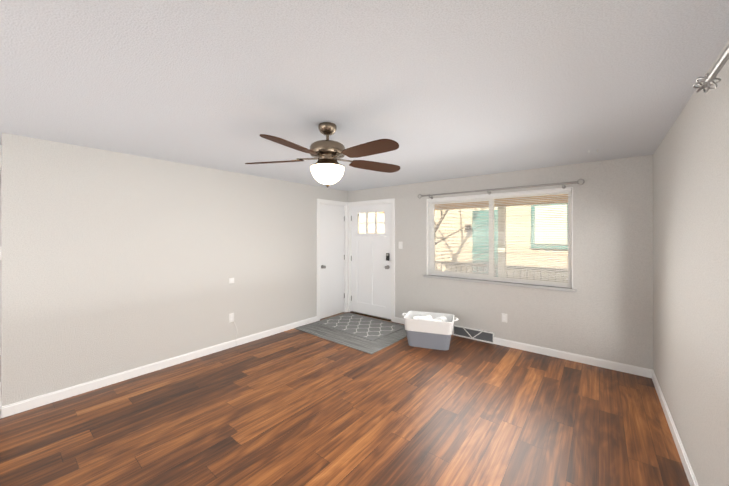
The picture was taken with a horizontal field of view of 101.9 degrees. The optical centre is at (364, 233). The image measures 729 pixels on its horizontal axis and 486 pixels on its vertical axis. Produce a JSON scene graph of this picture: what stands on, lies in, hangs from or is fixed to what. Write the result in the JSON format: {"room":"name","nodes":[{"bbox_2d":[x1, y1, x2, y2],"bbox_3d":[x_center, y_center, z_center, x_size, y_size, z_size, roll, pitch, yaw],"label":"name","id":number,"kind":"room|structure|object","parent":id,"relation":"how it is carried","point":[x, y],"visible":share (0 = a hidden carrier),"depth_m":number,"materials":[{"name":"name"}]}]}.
{"room":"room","nodes":[
{"label":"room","id":0,"kind":"room"},
{"bbox_2d":[0,170,0,245],"bbox_3d":[-5.075,0.336,3.051,0.120,2.320,3.880,0,0,39],"label":"wall","id":1,"kind":"structure","parent":0,"point":[0,207],"depth_m":3.66,"materials":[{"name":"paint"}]},
{"bbox_2d":[0,133,347,406],"bbox_3d":[-1.932,0.837,4.292,0.750,3.320,4.220,0,0,39],"label":"wall","id":2,"kind":"structure","parent":0,"point":[112,263],"depth_m":3.08,"materials":[{"name":"paint"}]},
{"bbox_2d":[0,145,0,259],"bbox_3d":[-3.179,-0.271,2.570,0.288,0.988,0.030,0,0,39],"label":"light switch","id":3,"kind":"object","parent":2,"relation":"attached to","point":[0,169],"visible":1,"depth_m":2.54,"materials":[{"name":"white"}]},
{"bbox_2d":[0,316,316,418],"bbox_3d":[-1.888,1.453,3.735,0.013,0.088,3.430,0,0,39],"label":"baseboard","id":4,"kind":"structure","parent":2,"relation":"attached to","point":[29,404],"depth_m":3.06,"materials":[{"name":"white wood"}]},
{"bbox_2d":[229,278,237,344],"bbox_3d":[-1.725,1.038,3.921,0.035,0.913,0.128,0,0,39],"label":"outlet","id":5,"kind":"object","parent":2,"relation":"attached to","point":[231,315],"visible":0.98,"depth_m":3.90,"materials":[{"name":"white plastic"}]},
{"bbox_2d":[317,199,347,320],"bbox_3d":[-0.614,0.447,5.427,0.138,2.105,0.802,0,0,39],"label":"door frame","id":6,"kind":"structure","parent":2,"relation":"attached to","point":[331,202],"depth_m":5.48,"materials":[{"name":"white wood"}]},
{"bbox_2d":[320,204,344,318],"bbox_3d":[-0.569,0.482,5.394,0.114,2.010,0.641,0,0,39],"label":"closet door","id":7,"kind":"structure","parent":2,"relation":"in","point":[332,259],"depth_m":5.38,"materials":[{"name":"white wood"}]},
{"bbox_2d":[0,312,689,485],"bbox_3d":[-1.557,1.544,2.330,6.520,0.100,7.140,0,0,39],"label":"floor","id":8,"kind":"structure","parent":0,"point":[293,407],"depth_m":2.32,"materials":[{"name":"brown wood"}]},
{"bbox_2d":[294,312,406,354],"bbox_3d":[-0.115,1.493,4.646,1.570,0.010,1.240,0,0,40],"label":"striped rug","id":9,"kind":"object","parent":8,"relation":"on","point":[349,340],"visible":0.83,"depth_m":4.25,"materials":[{"name":"grey fabric"}]},
{"bbox_2d":[315,313,403,340],"bbox_3d":[-0.094,1.483,4.809,1.260,0.009,0.780,0,0,43],"label":"door mat","id":10,"kind":"object","parent":9,"relation":"on","point":[362,327],"visible":0.98,"depth_m":4.72,"materials":[{"name":"grey fabric"}]},
{"bbox_2d":[402,311,458,350],"bbox_3d":[0.884,1.306,4.030,0.760,0.383,0.424,0,0,20],"label":"storage basket","id":11,"kind":"object","parent":8,"relation":"on","point":[430,330],"visible":1,"depth_m":3.87,"materials":[{"name":"grey"}]},
{"bbox_2d":[0,0,728,190],"bbox_3d":[-1.557,-0.780,2.334,6.520,0.290,7.140,0,0,39],"label":"ceiling","id":12,"kind":"structure","parent":0,"point":[436,90],"depth_m":1.57,"materials":[{"name":"white paint"}]},
{"bbox_2d":[245,122,399,187],"bbox_3d":[-0.259,-0.588,2.212,1.232,0.476,1.256,0,0,39],"label":"ceiling fan","id":13,"kind":"object","parent":12,"relation":"hanging from","point":[327,169],"visible":1,"depth_m":2.15,"materials":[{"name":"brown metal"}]},
{"bbox_2d":[348,154,652,369],"bbox_3d":[1.400,0.838,4.438,4.520,3.320,0.160,0,0,39],"label":"wall","id":14,"kind":"structure","parent":0,"point":[604,311],"depth_m":3.46,"materials":[{"name":"paint"}]},
{"bbox_2d":[351,204,390,318],"bbox_3d":[0.095,0.476,5.374,0.921,1.998,0.122,0,0,39],"label":"front door","id":15,"kind":"structure","parent":14,"relation":"in","point":[370,273],"depth_m":5.38,"materials":[{"name":"white wood"}]},
{"bbox_2d":[348,198,394,321],"bbox_3d":[0.148,0.446,5.420,1.061,2.105,0.185,0,0,39],"label":"door frame","id":16,"kind":"structure","parent":14,"relation":"attached to","point":[391,201],"depth_m":5.17,"materials":[{"name":"white wood"}]},
{"bbox_2d":[395,317,452,334],"bbox_3d":[0.915,1.454,4.712,1.020,0.088,0.013,0,0,39],"label":"baseboard","id":17,"kind":"structure","parent":14,"relation":"attached to","point":[398,320],"depth_m":4.97,"materials":[{"name":"white wood"}]},
{"bbox_2d":[453,325,493,343],"bbox_3d":[1.539,1.422,4.211,0.580,0.150,0.020,0,0,39],"label":"air vent","id":18,"kind":"object","parent":14,"relation":"in","point":[476,334],"visible":0.92,"depth_m":4.20,"materials":[{"name":"grey metal"}]},
{"bbox_2d":[423,187,576,291],"bbox_3d":[1.753,0.065,4.123,1.964,1.235,0.185,0,0,39],"label":"window","id":19,"kind":"structure","parent":14,"relation":"attached to","point":[439,273],"depth_m":4.01,"materials":[{"name":"white"}]},
{"bbox_2d":[418,179,584,198],"bbox_3d":[1.690,-0.585,4.042,2.119,0.088,0.102,0,0,39],"label":"curtain rod","id":20,"kind":"object","parent":14,"relation":"attached to","point":[551,184],"visible":1,"depth_m":3.81,"materials":[{"name":"grey metal"}]},
{"bbox_2d":[502,313,506,322],"bbox_3d":[1.871,1.122,3.954,0.070,0.115,0.009,0,0,39],"label":"outlet","id":21,"kind":"object","parent":14,"relation":"attached to","point":[504,317],"visible":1,"depth_m":3.95,"materials":[{"name":"white plastic"}]},
{"bbox_2d":[494,337,647,376],"bbox_3d":[2.366,1.452,3.556,1.530,0.088,0.013,0,0,39],"label":"baseboard","id":22,"kind":"structure","parent":14,"relation":"attached to","point":[621,367],"depth_m":3.46,"materials":[{"name":"white wood"}]},
{"bbox_2d":[653,40,728,485],"bbox_3d":[0.881,0.332,0.288,0.160,2.320,6.980,0,0,39],"label":"wall","id":23,"kind":"structure","parent":0,"point":[691,262],"depth_m":1.69,"materials":[{"name":"paint"}]},
{"bbox_2d":[648,369,698,485],"bbox_3d":[0.862,1.448,0.403,0.013,0.088,6.820,0,0,39],"label":"baseboard","id":24,"kind":"structure","parent":23,"relation":"attached to","point":[692,480],"depth_m":2.12,"materials":[{"name":"white wood"}]},
{"bbox_2d":[693,44,728,92],"bbox_3d":[0.606,-0.617,0.173,0.124,0.091,2.735,0,0,39],"label":"curtain rod","id":25,"kind":"object","parent":23,"relation":"attached to","point":[710,76],"visible":1,"depth_m":1.16,"materials":[{"name":"grey metal"}]},
{"label":"outside","id":26,"kind":"structure","parent":0,"visible":0},
{"bbox_3d":[1.172,1.647,4.376,24.000,0.200,24.220,0,0,39],"label":"ground","id":27,"kind":"structure","parent":26,"visible":0},
{"bbox_2d":[435,210,468,243],"bbox_3d":[1.968,-0.172,8.105,2.706,3.454,0.242,0,0,39],"label":"tree","id":28,"kind":"object","parent":27,"relation":"on","point":[439,225],"depth_m":7.99,"materials":[{"name":"brown plant"}]},
{"bbox_2d":[359,204,567,282],"bbox_3d":[3.945,-0.547,7.859,20.000,4.300,0.520,0,0,39],"label":"neighbor house","id":29,"kind":"structure","parent":27,"relation":"on","point":[362,227],"depth_m":7.80,"materials":[{"name":"yellow"}]},
{"bbox_2d":[378,194,567,281],"bbox_3d":[1.982,0.244,5.234,5.200,2.610,1.810,0,0,39],"label":"porch","id":30,"kind":"object","parent":27,"relation":"on","point":[503,224],"depth_m":5.58,"materials":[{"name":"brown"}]}
]}

